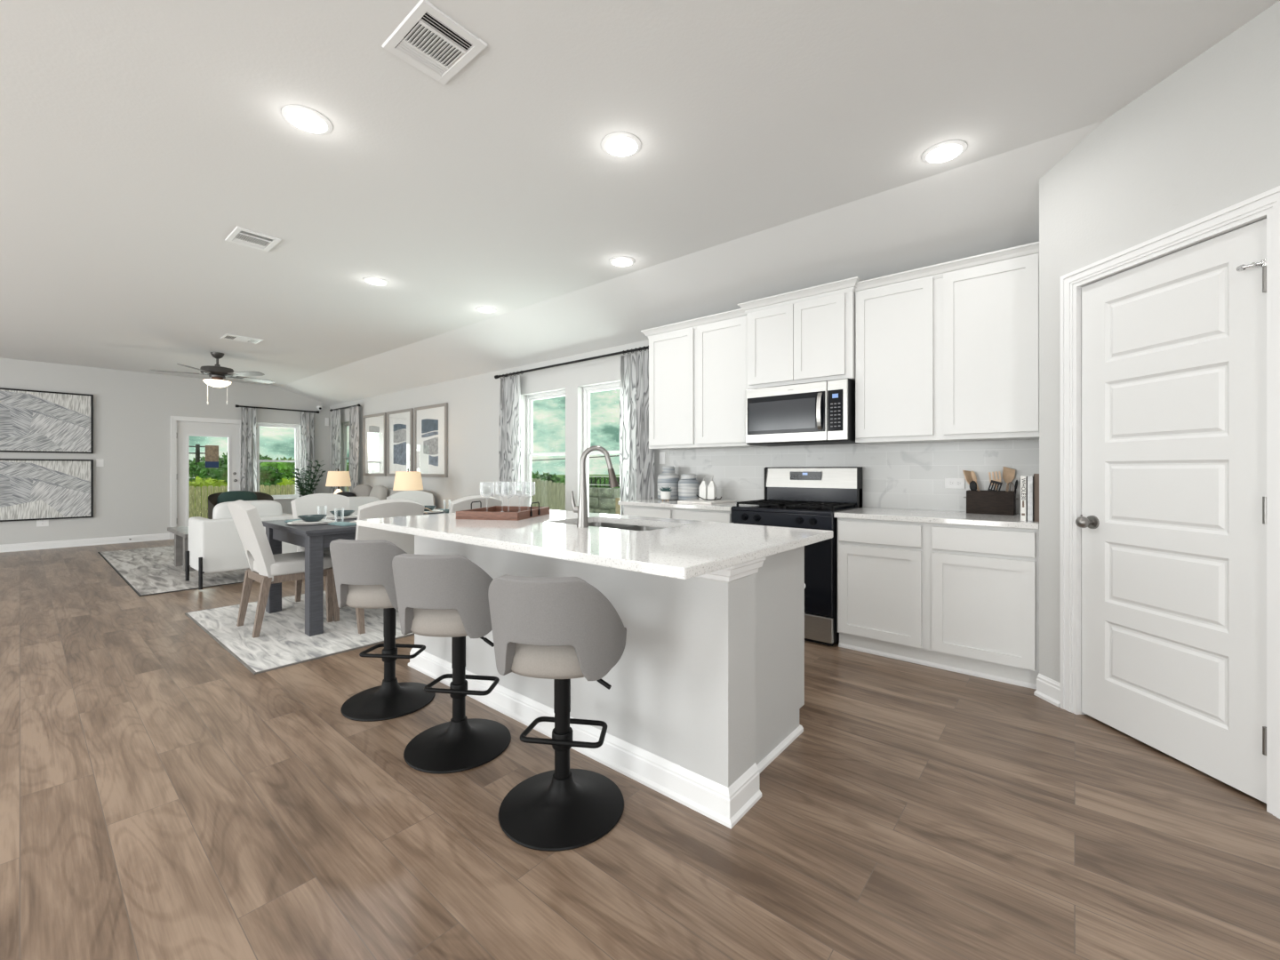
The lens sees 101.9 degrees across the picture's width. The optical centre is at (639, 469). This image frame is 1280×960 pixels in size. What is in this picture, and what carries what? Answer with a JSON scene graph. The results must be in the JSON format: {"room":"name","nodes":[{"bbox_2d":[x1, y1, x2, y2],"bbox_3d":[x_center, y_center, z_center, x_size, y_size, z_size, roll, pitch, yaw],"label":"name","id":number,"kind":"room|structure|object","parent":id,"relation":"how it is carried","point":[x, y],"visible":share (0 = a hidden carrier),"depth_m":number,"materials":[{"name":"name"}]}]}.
{"room":"open-plan kitchen","nodes":[
{"label":"open-plan kitchen","id":0,"kind":"room"},
{"bbox_2d":[0,357,329,544],"bbox_3d":[-9.115,-0.207,7.378,0.150,2.755,8.810,0,0,40],"label":"wall","id":1,"kind":"structure","parent":0,"point":[132,411],"depth_m":8.38,"materials":[{"name":"grey"}]},
{"bbox_2d":[0,387,93,453],"bbox_3d":[-9.019,-0.703,7.340,0.044,0.905,1.775,0,0,40],"label":"framed artwork","id":2,"kind":"object","parent":1,"relation":"attached to","point":[30,420],"visible":1,"depth_m":7.64,"materials":[{"name":"black"}]},
{"bbox_2d":[0,458,93,521],"bbox_3d":[-9.019,0.290,7.340,0.044,0.890,1.775,0,0,40],"label":"framed artwork","id":3,"kind":"object","parent":1,"relation":"attached to","point":[30,489],"visible":1,"depth_m":7.64,"materials":[{"name":"black"}]},
{"bbox_2d":[0,532,170,552],"bbox_3d":[-9.878,1.115,6.328,0.028,0.110,6.220,0,0,40],"label":"baseboard","id":4,"kind":"structure","parent":1,"relation":"attached to","point":[68,543],"depth_m":7.93,"materials":[{"name":"white"}]},
{"bbox_2d":[170,416,241,539],"bbox_3d":[-7.571,0.133,9.127,0.122,2.075,1.025,0,0,40],"label":"door","id":5,"kind":"structure","parent":1,"relation":"in","point":[180,431],"depth_m":8.90,"materials":[{"name":"white"}]},
{"bbox_2d":[205,445,218,468],"bbox_3d":[-7.568,-0.230,9.180,0.006,0.400,0.190,0,0,40],"label":"paper notice","id":6,"kind":"object","parent":5,"relation":"attached to","point":[212,452],"visible":1,"depth_m":9.18,"materials":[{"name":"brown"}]},
{"bbox_2d":[235,404,319,413],"bbox_3d":[-6.859,-1.145,9.858,0.124,0.048,1.340,0,0,40],"label":"curtain rod","id":7,"kind":"object","parent":1,"relation":"attached to","point":[236,405],"visible":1,"depth_m":9.78,"materials":[{"name":"black"}]},
{"bbox_2d":[240,407,257,491],"bbox_3d":[-7.132,0.010,9.473,0.098,2.280,0.260,0,0,40],"label":"curtain","id":8,"kind":"object","parent":7,"relation":"hanging from","point":[249,460],"visible":0.66,"depth_m":9.48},
{"bbox_2d":[299,411,315,496],"bbox_3d":[-6.528,0.010,10.194,0.098,2.280,0.273,0,0,40],"label":"curtain","id":9,"kind":"object","parent":7,"relation":"hanging from","point":[307,419],"visible":0.52,"depth_m":10.20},
{"bbox_2d":[256,423,299,499],"bbox_3d":[-6.934,-0.154,9.960,0.160,1.452,0.710,0,0,40],"label":"window","id":10,"kind":"structure","parent":1,"relation":"in","point":[296,495],"depth_m":10.05,"materials":[{"name":"white"}]},
{"bbox_2d":[588,487,620,514],"bbox_3d":[-0.750,0.973,10.608,0.958,1.194,0.330,0,0,38],"label":"stone wall","id":11,"kind":"structure","parent":0,"point":[602,500],"depth_m":10.42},
{"bbox_2d":[588,475,619,487],"bbox_3d":[-0.701,0.237,10.550,1.100,0.225,0.025,0,0,38],"label":"iron railing","id":12,"kind":"object","parent":11,"relation":"on","point":[590,476],"visible":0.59,"depth_m":10.63,"materials":[{"name":"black metal"}]},
{"bbox_2d":[0,0,1279,405],"bbox_3d":[-3.911,-1.500,2.923,13.850,0.471,8.960,0,0,40],"label":"ceiling","id":13,"kind":"structure","parent":0,"point":[784,143],"depth_m":2.63,"materials":[{"name":"white"}]},
{"bbox_2d":[149,352,273,404],"bbox_3d":[-5.769,-1.235,7.100,1.312,0.700,1.335,0,0,40],"label":"ceiling fan","id":14,"kind":"object","parent":13,"relation":"hanging from","point":[216,372],"visible":1,"depth_m":6.99,"materials":[{"name":"wood"}]},
{"bbox_2d":[220,333,263,343],"bbox_3d":[-4.812,-1.580,6.279,0.300,0.009,0.360,0,0,40],"label":"ceiling vent","id":15,"kind":"object","parent":13,"relation":"in","point":[237,338],"visible":1,"depth_m":6.27,"materials":[{"name":"white plastic"}]},
{"bbox_2d":[224,225,281,251],"bbox_3d":[-2.659,-1.580,3.570,0.310,0.009,0.250,0,0,40],"label":"ceiling vent","id":16,"kind":"object","parent":13,"relation":"in","point":[239,236],"visible":1,"depth_m":3.56,"materials":[{"name":"white plastic"}]},
{"bbox_2d":[280,104,332,135],"bbox_3d":[-1.507,-1.577,2.353,0.196,0.016,0.196,0,0,40],"label":"recessed light","id":17,"kind":"object","parent":13,"relation":"in","point":[303,118],"visible":1,"depth_m":2.33,"materials":[{"name":"white plastic"}]},
{"bbox_2d":[362,276,389,285],"bbox_3d":[-2.217,-1.577,4.359,0.196,0.016,0.196,0,0,40],"label":"recessed light","id":18,"kind":"object","parent":13,"relation":"in","point":[372,280],"visible":1,"depth_m":4.33,"materials":[{"name":"white"}]},
{"bbox_2d":[381,0,487,84],"bbox_3d":[-0.766,-1.580,1.936,0.310,0.009,0.252,0,0,40],"label":"ceiling vent","id":19,"kind":"object","parent":13,"relation":"in","point":[428,39],"visible":1,"depth_m":1.92,"materials":[{"name":"white plastic"}]},
{"bbox_2d":[600,131,641,157],"bbox_3d":[-0.091,-1.577,2.533,0.196,0.016,0.196,0,0,40],"label":"recessed light","id":20,"kind":"object","parent":13,"relation":"in","point":[619,144],"visible":1,"depth_m":2.51,"materials":[{"name":"white"}]},
{"bbox_2d":[608,256,634,266],"bbox_3d":[-0.135,-1.577,3.949,0.196,0.016,0.196,0,0,40],"label":"recessed light","id":21,"kind":"object","parent":13,"relation":"in","point":[619,260],"visible":1,"depth_m":3.92,"materials":[{"name":"white"}]},
{"bbox_2d":[921,139,967,164],"bbox_3d":[1.517,-1.577,2.591,0.196,0.016,0.196,0,0,40],"label":"recessed light","id":22,"kind":"object","parent":13,"relation":"in","point":[942,152],"visible":1,"depth_m":2.57,"materials":[{"name":"white"}]},
{"bbox_2d":[0,539,1279,959],"bbox_3d":[-3.911,1.230,2.923,13.850,0.120,8.960,0,0,40],"label":"floor","id":23,"kind":"structure","parent":0,"point":[163,797],"depth_m":1.72,"materials":[{"name":"brown wood"}]},
{"bbox_2d":[97,545,255,596],"bbox_3d":[-5.343,1.165,6.991,3.954,0.010,2.444,0,0,40],"label":"area rug","id":24,"kind":"object","parent":23,"relation":"on","point":[148,571],"visible":0.44,"depth_m":5.84,"materials":[{"name":"grey carpet"}]},
{"bbox_2d":[167,526,195,571],"bbox_3d":[-5.125,0.940,6.574,1.100,0.440,1.140,0,0,40],"label":"coffee table","id":25,"kind":"object","parent":24,"relation":"on","point":[180,532],"visible":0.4,"depth_m":6.24,"materials":[{"name":"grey wood"}]},
{"bbox_2d":[208,491,273,519],"bbox_3d":[-6.376,0.760,8.312,0.730,0.800,0.840,0,0,40],"label":"accent chair","id":26,"kind":"object","parent":24,"relation":"on","point":[260,496],"visible":0.12,"depth_m":8.27,"materials":[{"name":"grey fabric"}]},
{"bbox_2d":[216,490,257,503],"bbox_3d":[-6.476,0.530,8.357,0.160,0.380,0.520,0,0,40],"label":"pillow","id":27,"kind":"object","parent":26,"relation":"on","point":[233,495],"visible":0.43,"depth_m":8.29,"materials":[{"name":"teal fabric"}]},
{"bbox_2d":[185,500,296,589],"bbox_3d":[-4.260,0.745,5.601,0.756,0.830,0.902,0,0,40],"label":"armchair","id":28,"kind":"object","parent":24,"relation":"on","point":[215,546],"visible":0.57,"depth_m":5.25,"materials":[{"name":"grey fabric"}]},
{"bbox_2d":[212,500,282,519],"bbox_3d":[-4.155,0.525,5.513,0.190,0.390,0.590,0,0,40],"label":"cushion","id":29,"kind":"object","parent":28,"relation":"on","point":[264,508],"depth_m":5.51,"materials":[{"name":"grey fabric"}]},
{"bbox_2d":[349,496,379,514],"bbox_3d":[-3.579,0.745,6.414,0.756,0.830,0.902,0,0,40],"label":"armchair","id":30,"kind":"object","parent":24,"relation":"on","point":[355,502],"visible":0.06,"depth_m":6.28,"materials":[{"name":"grey fabric"}]},
{"bbox_2d":[184,590,414,674],"bbox_3d":[-2.055,1.165,4.649,1.944,0.010,2.774,0,0,40],"label":"area rug","id":31,"kind":"object","parent":23,"relation":"on","point":[282,642],"visible":0.48,"depth_m":3.68,"materials":[{"name":"grey carpet"}]},
{"bbox_2d":[227,499,333,638],"bbox_3d":[-2.692,0.688,3.888,0.470,0.944,0.605,0,0,40],"label":"dining chair","id":32,"kind":"object","parent":31,"relation":"on","point":[267,568],"visible":0.94,"depth_m":3.69,"materials":[{"name":"fabric"}]},
{"bbox_2d":[290,493,350,601],"bbox_3d":[-2.730,0.688,4.594,0.605,0.944,0.470,0,0,40],"label":"dining chair","id":33,"kind":"object","parent":31,"relation":"on","point":[307,504],"visible":0.32,"depth_m":4.67,"materials":[{"name":"fabric"}]},
{"bbox_2d":[261,512,445,636],"bbox_3d":[-2.127,0.790,4.585,1.050,0.740,1.780,0,0,40],"label":"dining table","id":34,"kind":"object","parent":31,"relation":"on","point":[314,538],"visible":0.4,"depth_m":3.70,"materials":[{"name":"wood"}]},
{"bbox_2d":[287,520,336,524],"bbox_3d":[-2.564,0.413,4.064,0.330,0.012,0.330,0,0,40],"label":"charger","id":35,"kind":"object","parent":34,"relation":"on","point":[289,523],"visible":0.49,"depth_m":3.99,"materials":[{"name":"stone"}]},
{"bbox_2d":[292,519,332,523],"bbox_3d":[-2.564,0.406,4.064,0.264,0.014,0.264,0,0,40],"label":"dinner plate","id":36,"kind":"object","parent":35,"relation":"on","point":[322,520],"visible":0.79,"depth_m":4.02,"materials":[{"name":"white ceramic"}]},
{"bbox_2d":[297,514,327,521],"bbox_3d":[-2.564,0.383,4.064,0.196,0.047,0.196,0,0,40],"label":"bowl","id":37,"kind":"object","parent":36,"relation":"on","point":[307,517],"visible":0.97,"depth_m":4.02,"materials":[{"name":"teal ceramic"}]},
{"bbox_2d":[332,498,424,634],"bbox_3d":[-2.000,0.688,3.963,0.605,0.944,0.470,0,0,40],"label":"dining chair","id":38,"kind":"object","parent":31,"relation":"on","point":[394,508],"visible":0.41,"depth_m":3.77,"materials":[{"name":"fabric"}]},
{"bbox_2d":[386,490,433,505],"bbox_3d":[-2.197,0.688,5.231,0.605,0.944,0.470,0,0,40],"label":"dining chair","id":39,"kind":"object","parent":31,"relation":"on","point":[423,498],"visible":0.19,"depth_m":5.41,"materials":[{"name":"fabric"}]},
{"bbox_2d":[448,495,502,512],"bbox_3d":[-1.547,0.688,4.504,0.605,0.944,0.470,0,0,40],"label":"dining chair","id":40,"kind":"object","parent":31,"relation":"on","point":[464,503],"visible":0.2,"depth_m":4.27,"materials":[{"name":"fabric"}]},
{"bbox_2d":[498,489,530,506],"bbox_3d":[-1.484,0.688,5.354,0.470,0.944,0.605,0,0,40],"label":"dining chair","id":41,"kind":"object","parent":31,"relation":"on","point":[521,500],"visible":0.15,"depth_m":5.49,"materials":[{"name":"fabric"}]},
{"bbox_2d":[292,460,326,496],"bbox_3d":[-6.174,0.497,9.672,0.747,1.346,0.518,0,0,22],"label":"potted plant","id":42,"kind":"object","parent":23,"relation":"on","point":[300,484],"visible":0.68,"depth_m":9.61,"materials":[{"name":"green plant"}]},
{"bbox_2d":[329,539,435,721],"bbox_3d":[-1.269,0.746,2.590,0.454,0.848,0.504,0,0,6],"label":"bar stool","id":43,"kind":"object","parent":23,"relation":"on","point":[363,570],"visible":0.73,"depth_m":2.45,"materials":[{"name":"fabric"}]},
{"bbox_2d":[386,488,436,509],"bbox_3d":[-4.101,0.740,8.109,2.200,0.860,0.830,0,0,40],"label":"sofa","id":44,"kind":"object","parent":23,"relation":"on","point":[390,492],"visible":0.02,"depth_m":8.08,"materials":[{"name":"grey fabric"}]},
{"bbox_2d":[352,484,372,496],"bbox_3d":[-4.574,0.470,8.535,0.500,0.457,0.220,0,0,32],"label":"throw pillow","id":45,"kind":"object","parent":44,"relation":"on","point":[360,490],"visible":0.38,"depth_m":8.45,"materials":[{"name":"grey fabric"}]},
{"bbox_2d":[368,485,387,500],"bbox_3d":[-4.172,0.475,8.250,0.220,0.457,0.500,0,0,-44],"label":"throw pillow","id":46,"kind":"object","parent":44,"relation":"on","point":[380,492],"visible":0.45,"depth_m":8.12,"materials":[{"name":"grey fabric"}]},
{"bbox_2d":[392,553,511,774],"bbox_3d":[-0.776,0.746,2.176,0.454,0.848,0.504,0,0,8],"label":"bar stool","id":47,"kind":"object","parent":23,"relation":"on","point":[438,596],"visible":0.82,"depth_m":2.03,"materials":[{"name":"fabric"}]},
{"bbox_2d":[488,574,626,851],"bbox_3d":[-0.275,0.746,1.770,0.454,0.848,0.504,0,0,9],"label":"bar stool","id":48,"kind":"object","parent":23,"relation":"on","point":[562,629],"visible":1,"depth_m":1.64,"materials":[{"name":"black metal"}]},
{"bbox_2d":[408,521,805,829],"bbox_3d":[-0.270,0.742,2.725,2.199,0.857,0.859,0,0,40],"label":"kitchen island","id":49,"kind":"object","parent":23,"relation":"on","point":[707,691],"visible":0.52,"depth_m":1.96,"materials":[{"name":"grey"}]},
{"bbox_2d":[356,509,832,579],"bbox_3d":[-0.352,0.296,2.647,2.242,0.033,1.183,0,0,40],"label":"island countertop","id":50,"kind":"structure","parent":49,"relation":"on","point":[684,549],"depth_m":2.16,"materials":[{"name":"stone"}]},
{"bbox_2d":[456,500,549,520],"bbox_3d":[-0.808,0.236,3.116,0.394,0.088,0.450,0,0,13],"label":"serving tray","id":51,"kind":"object","parent":50,"relation":"on","point":[510,513],"visible":1,"depth_m":2.94,"materials":[{"name":"brown wood"}]},
{"bbox_2d":[570,445,618,527],"bbox_3d":[-0.222,0.081,2.533,0.241,0.398,0.060,0,0,4],"label":"faucet","id":52,"kind":"object","parent":50,"relation":"on","point":[581,509],"visible":1,"depth_m":2.52,"materials":[{"name":"silver metal"}]},
{"bbox_2d":[588,521,663,530],"bbox_3d":[-0.122,0.399,2.736,0.712,0.169,0.422,0,0,40],"label":"sink","id":53,"kind":"object","parent":50,"relation":"in","point":[596,524],"visible":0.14,"depth_m":2.98,"materials":[{"name":"metal"}]},
{"bbox_2d":[624,504,733,523],"bbox_3d":[0.462,0.742,4.489,1.105,0.857,0.615,0,0,40],"label":"base cabinet","id":54,"kind":"object","parent":23,"relation":"on","point":[685,514],"visible":0.22,"depth_m":4.21,"materials":[{"name":"white"}]},
{"bbox_2d":[617,498,748,511],"bbox_3d":[0.445,0.296,4.493,1.143,0.032,0.631,0,0,40],"label":"countertop","id":55,"kind":"structure","parent":54,"relation":"on","point":[650,502],"depth_m":4.29,"materials":[{"name":"stone"}]},
{"bbox_2d":[657,466,679,499],"bbox_3d":[0.267,0.125,4.883,0.206,0.310,0.206,0,0,40],"label":"ceramic jar","id":56,"kind":"object","parent":55,"relation":"on","point":[668,478],"visible":0.83,"depth_m":4.81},
{"bbox_2d":[678,473,699,500],"bbox_3d":[0.443,0.160,4.735,0.192,0.240,0.192,0,0,40],"label":"ceramic jar","id":57,"kind":"object","parent":55,"relation":"on","point":[688,485],"visible":0.89,"depth_m":4.66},
{"bbox_2d":[677,498,735,503],"bbox_3d":[0.573,0.273,4.470,0.340,0.015,0.390,0,0,40],"label":"marble board","id":58,"kind":"object","parent":55,"relation":"on","point":[700,501],"visible":0.9,"depth_m":4.39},
{"bbox_2d":[696,495,721,500],"bbox_3d":[0.604,0.241,4.529,0.206,0.047,0.098,0,0,40],"label":"wire caddy","id":59,"kind":"object","parent":58,"relation":"on","point":[697,495],"visible":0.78,"depth_m":4.50,"materials":[{"name":"black metal"}]},
{"bbox_2d":[699,476,707,500],"bbox_3d":[0.561,0.157,4.564,0.062,0.216,0.062,0,0,30],"label":"oil bottle","id":60,"kind":"object","parent":59,"relation":"in","point":[703,487],"visible":0.94,"depth_m":4.54,"materials":[{"name":"white ceramic"}]},
{"bbox_2d":[707,475,716,500],"bbox_3d":[0.626,0.157,4.510,0.062,0.216,0.062,0,0,30],"label":"oil bottle","id":61,"kind":"object","parent":59,"relation":"in","point":[712,487],"visible":0.95,"depth_m":4.49,"materials":[{"name":"white ceramic"}]},
{"bbox_2d":[731,466,862,646],"bbox_3d":[1.153,0.575,3.851,0.752,1.190,0.674,0,0,40],"label":"gas range","id":62,"kind":"object","parent":23,"relation":"on","point":[804,498],"visible":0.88,"depth_m":3.64,"materials":[{"name":"black"}]},
{"bbox_2d":[732,504,859,512],"bbox_3d":[1.150,0.279,3.847,0.752,0.012,0.535,0,0,40],"label":"cooktop","id":63,"kind":"object","parent":62,"relation":"in","point":[756,508],"depth_m":3.67,"materials":[{"name":"black"}]},
{"bbox_2d":[837,517,1039,689],"bbox_3d":[1.886,0.742,3.297,1.054,0.857,0.615,0,0,40],"label":"base cabinet","id":64,"kind":"object","parent":23,"relation":"on","point":[959,598],"visible":0.93,"depth_m":3.01,"materials":[{"name":"white"}]},
{"bbox_2d":[833,507,1039,529],"bbox_3d":[1.877,0.296,3.294,1.062,0.032,0.631,0,0,40],"label":"countertop","id":65,"kind":"structure","parent":64,"relation":"on","point":[918,516],"depth_m":3.14,"materials":[{"name":"stone"}]},
{"bbox_2d":[963,489,1018,515],"bbox_3d":[2.231,0.207,3.303,0.290,0.145,0.130,0,0,40],"label":"crate","id":66,"kind":"object","parent":65,"relation":"on","point":[1002,502],"visible":0.98,"depth_m":3.25,"materials":[{"name":"brown wood"}]},
{"bbox_2d":[1002,466,1015,491],"bbox_3d":[2.322,0.124,3.271,0.065,0.287,0.016,0,0,20],"label":"wooden paddle","id":67,"kind":"object","parent":66,"relation":"in","point":[1008,474],"visible":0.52,"depth_m":3.27,"materials":[{"name":"brown wood"}]},
{"bbox_2d":[1019,475,1027,520],"bbox_3d":[2.146,0.157,2.897,0.029,0.245,0.201,0,0,40],"label":"book","id":68,"kind":"object","parent":65,"relation":"on","point":[1022,479],"visible":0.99,"depth_m":2.82,"materials":[{"name":"white paper"}]},
{"bbox_2d":[1026,475,1033,521],"bbox_3d":[2.169,0.157,2.879,0.026,0.245,0.200,0,0,40],"label":"book","id":69,"kind":"object","parent":65,"relation":"on","point":[1029,479],"visible":0.82,"depth_m":2.81,"materials":[{"name":"white paper"}]},
{"bbox_2d":[1033,473,1039,521],"bbox_3d":[2.200,0.151,2.873,0.024,0.257,0.190,0,0,40],"label":"book","id":70,"kind":"object","parent":65,"relation":"on","point":[1036,476],"visible":0.66,"depth_m":2.80,"materials":[{"name":"brown paper"}]},
{"bbox_3d":[-5.160,0.880,8.885,0.370,0.580,0.370,0,0,40],"label":"end table","id":71,"kind":"object","parent":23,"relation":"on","visible":0},
{"bbox_2d":[325,468,351,494],"bbox_3d":[-5.160,0.287,8.885,0.380,0.606,0.380,0,0,40],"label":"table lamp","id":72,"kind":"object","parent":71,"relation":"on","point":[338,478],"visible":0.74,"depth_m":8.75,"materials":[{"name":"fabric"}]},
{"bbox_3d":[-3.188,0.880,7.143,0.370,0.580,0.370,0,0,40],"label":"end table","id":73,"kind":"object","parent":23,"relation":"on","visible":0},
{"bbox_2d":[392,468,423,490],"bbox_3d":[-3.188,0.287,7.143,0.380,0.606,0.380,0,0,40],"label":"table lamp","id":74,"kind":"object","parent":73,"relation":"on","point":[408,480],"visible":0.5,"depth_m":7.00,"materials":[{"name":"fabric"}]},
{"bbox_2d":[329,339,962,511],"bbox_3d":[-1.866,-0.070,6.955,11.508,2.480,0.150,0,0,40],"label":"wall","id":75,"kind":"structure","parent":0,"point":[473,402],"depth_m":7.06,"materials":[{"name":"grey"}]},
{"bbox_2d":[329,403,361,411],"bbox_3d":[-5.591,-1.175,9.896,1.310,0.048,0.124,0,0,40],"label":"curtain rod","id":76,"kind":"object","parent":75,"relation":"attached to","point":[358,404],"visible":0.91,"depth_m":9.77,"materials":[{"name":"black"}]},
{"bbox_2d":[330,409,341,493],"bbox_3d":[-5.931,-0.005,10.131,0.450,2.310,0.098,0,0,40],"label":"curtain","id":77,"kind":"object","parent":76,"relation":"hanging from","point":[336,439],"visible":0.59,"depth_m":10.06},
{"bbox_2d":[348,406,359,492],"bbox_3d":[-5.287,-0.005,9.592,0.420,2.310,0.098,0,0,40],"label":"curtain","id":78,"kind":"object","parent":76,"relation":"hanging from","point":[354,412],"visible":0.62,"depth_m":9.53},
{"bbox_2d":[343,422,349,491],"bbox_3d":[-5.597,-0.209,10.060,0.900,1.442,0.160,0,0,40],"label":"window","id":79,"kind":"structure","parent":75,"relation":"attached to","point":[345,425],"depth_m":10.36,"materials":[{"name":"white"}]},
{"bbox_2d":[362,412,386,476],"bbox_3d":[-4.706,-0.438,9.209,0.880,1.095,0.039,0,0,40],"label":"framed print","id":80,"kind":"object","parent":75,"relation":"attached to","point":[374,426],"visible":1,"depth_m":9.20,"materials":[{"name":"grey paper"}]},
{"bbox_2d":[386,408,413,476],"bbox_3d":[-3.978,-0.438,8.599,0.860,1.095,0.039,0,0,40],"label":"framed print","id":81,"kind":"object","parent":75,"relation":"attached to","point":[400,422],"visible":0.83,"depth_m":8.60,"materials":[{"name":"grey paper"}]},
{"bbox_2d":[414,402,447,477],"bbox_3d":[-3.211,-0.438,7.957,0.960,1.095,0.039,0,0,40],"label":"framed print","id":82,"kind":"object","parent":75,"relation":"attached to","point":[430,421],"visible":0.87,"depth_m":7.93,"materials":[{"name":"grey paper"}]},
{"bbox_2d":[526,390,565,506],"bbox_3d":[-1.146,-0.176,6.333,0.830,1.537,0.160,0,0,40],"label":"window","id":83,"kind":"structure","parent":75,"relation":"attached to","point":[562,393],"depth_m":6.60,"materials":[{"name":"white"}]},
{"bbox_2d":[494,345,648,378],"bbox_3d":[-0.807,-1.198,5.890,2.710,0.051,0.124,0,0,40],"label":"curtain rod","id":84,"kind":"object","parent":75,"relation":"attached to","point":[631,350],"visible":0.94,"depth_m":5.75,"materials":[{"name":"black"}]},
{"bbox_2d":[498,375,520,494],"bbox_3d":[-1.636,-0.010,6.535,0.440,2.320,0.098,0,0,40],"label":"curtain","id":85,"kind":"object","parent":84,"relation":"hanging from","point":[509,429],"visible":0.61,"depth_m":6.53,"materials":[{"name":"fabric"}]},
{"bbox_2d":[619,351,654,514],"bbox_3d":[-0.033,-0.010,5.192,0.468,2.320,0.101,0,0,40],"label":"curtain","id":86,"kind":"object","parent":84,"relation":"hanging from","point":[636,460],"visible":0.54,"depth_m":5.21,"materials":[{"name":"fabric"}]},
{"bbox_2d":[583,382,620,511],"bbox_3d":[-0.349,-0.176,5.666,0.830,1.537,0.160,0,0,40],"label":"window","id":87,"kind":"structure","parent":75,"relation":"attached to","point":[587,390],"depth_m":5.93,"materials":[{"name":"white"}]},
{"bbox_2d":[640,308,767,449],"bbox_3d":[0.542,-0.737,4.583,1.083,1.090,0.368,0,0,40],"label":"upper cabinet","id":88,"kind":"object","parent":75,"relation":"attached to","point":[698,366],"visible":0.88,"depth_m":4.43,"materials":[{"name":"white"}]},
{"bbox_2d":[737,276,863,389],"bbox_3d":[1.254,-0.968,3.955,0.915,0.675,0.418,0,0,40],"label":"upper cabinet","id":89,"kind":"object","parent":75,"relation":"attached to","point":[805,335],"visible":0.91,"depth_m":3.79,"materials":[{"name":"white"}]},
{"bbox_2d":[745,378,858,446],"bbox_3d":[1.239,-0.411,3.930,0.772,0.430,0.459,0,0,40],"label":"microwave","id":90,"kind":"object","parent":89,"relation":"attached to","point":[818,412],"visible":0.97,"depth_m":3.75,"materials":[{"name":"silver"}]},
{"bbox_2d":[669,439,1039,513],"bbox_3d":[1.390,0.039,4.124,2.876,0.482,0.012,0,0,40],"label":"backsplash","id":91,"kind":"structure","parent":75,"relation":"attached to","point":[912,476],"depth_m":3.76,"materials":[{"name":"stone"}]},
{"bbox_2d":[944,478,965,488],"bbox_3d":[2.120,0.092,3.498,0.118,0.072,0.008,0,0,40],"label":"wall outlet","id":92,"kind":"object","parent":91,"relation":"attached to","point":[949,483],"visible":1,"depth_m":3.50,"materials":[{"name":"white plastic"}]},
{"bbox_2d":[855,241,1039,444],"bbox_3d":[1.976,-0.736,3.383,1.026,1.096,0.368,0,0,40],"label":"upper cabinet","id":93,"kind":"object","parent":75,"relation":"attached to","point":[948,351],"visible":0.9,"depth_m":3.22,"materials":[{"name":"white"}]},
{"bbox_2d":[1039,0,1279,682],"bbox_3d":[2.264,-0.207,1.262,0.120,2.755,2.900,0,0,-5],"label":"wall","id":94,"kind":"structure","parent":0,"point":[1204,140],"depth_m":2.18,"materials":[{"name":"grey"}]},
{"bbox_2d":[1033,673,1060,707],"bbox_3d":[2.069,1.115,2.629,0.028,0.110,0.142,0,0,-5],"label":"baseboard","id":95,"kind":"structure","parent":94,"relation":"attached to","point":[1048,689],"depth_m":2.63,"materials":[{"name":"white"}]},
{"bbox_2d":[1060,185,1279,818],"bbox_3d":[2.152,0.111,2.132,0.179,2.119,0.854,0,0,-5],"label":"door","id":96,"kind":"structure","parent":94,"relation":"in","point":[1170,341],"depth_m":2.06,"materials":[{"name":"white"}]},
{"label":"outside","id":97,"kind":"structure","parent":0,"visible":0},
{"bbox_2d":[191,474,619,518],"bbox_3d":[-2.495,1.595,28.174,200.000,0.050,200.000,0,0,40],"label":"lawn","id":98,"kind":"structure","parent":97,"point":[557,476],"depth_m":150.34,"materials":[{"name":"green plant"}]},
{"bbox_2d":[189,475,227,516],"bbox_3d":[-14.596,0.887,17.539,2.049,1.365,2.820,0,0,-23],"label":"shrub","id":99,"kind":"object","parent":98,"relation":"on","point":[200,482],"visible":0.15,"depth_m":16.86,"materials":[{"name":"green plant"}]},
{"bbox_2d":[189,452,271,465],"bbox_3d":[-25.857,0.139,32.801,5.010,2.863,4.688,0,0,40],"label":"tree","id":100,"kind":"object","parent":98,"relation":"on","point":[225,457],"visible":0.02,"depth_m":31.95,"materials":[{"name":"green plant"}]},
{"bbox_2d":[189,459,285,495],"bbox_3d":[-16.220,0.558,21.261,3.257,2.023,3.573,0,0,40],"label":"tree","id":101,"kind":"object","parent":98,"relation":"on","point":[268,475],"visible":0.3,"depth_m":20.47,"materials":[{"name":"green plant"}]},
{"bbox_2d":[189,484,348,518],"bbox_3d":[-12.565,1.005,15.412,0.055,1.130,12.500,0,0,40],"label":"wooden fence","id":102,"kind":"object","parent":98,"relation":"on","point":[272,490],"visible":0.11,"depth_m":15.21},
{"bbox_2d":[259,456,348,482],"bbox_3d":[-17.244,0.384,27.070,4.858,2.372,4.457,0,0,-45],"label":"tree","id":103,"kind":"object","parent":98,"relation":"on","point":[288,468],"visible":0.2,"depth_m":25.34,"materials":[{"name":"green plant"}]},
{"bbox_2d":[531,470,557,482],"bbox_3d":[-3.960,0.804,20.740,3.066,1.532,2.988,0,0,40],"label":"shrub","id":104,"kind":"object","parent":98,"relation":"on","point":[548,477],"visible":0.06,"depth_m":19.78,"materials":[{"name":"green plant"}]},
{"bbox_2d":[531,478,565,510],"bbox_3d":[-2.099,0.825,10.532,0.055,1.490,2.680,0,0,-41],"label":"wooden fence","id":105,"kind":"object","parent":98,"relation":"on","point":[548,493],"visible":0.33,"depth_m":10.13,"materials":[{"name":"brown wood"}]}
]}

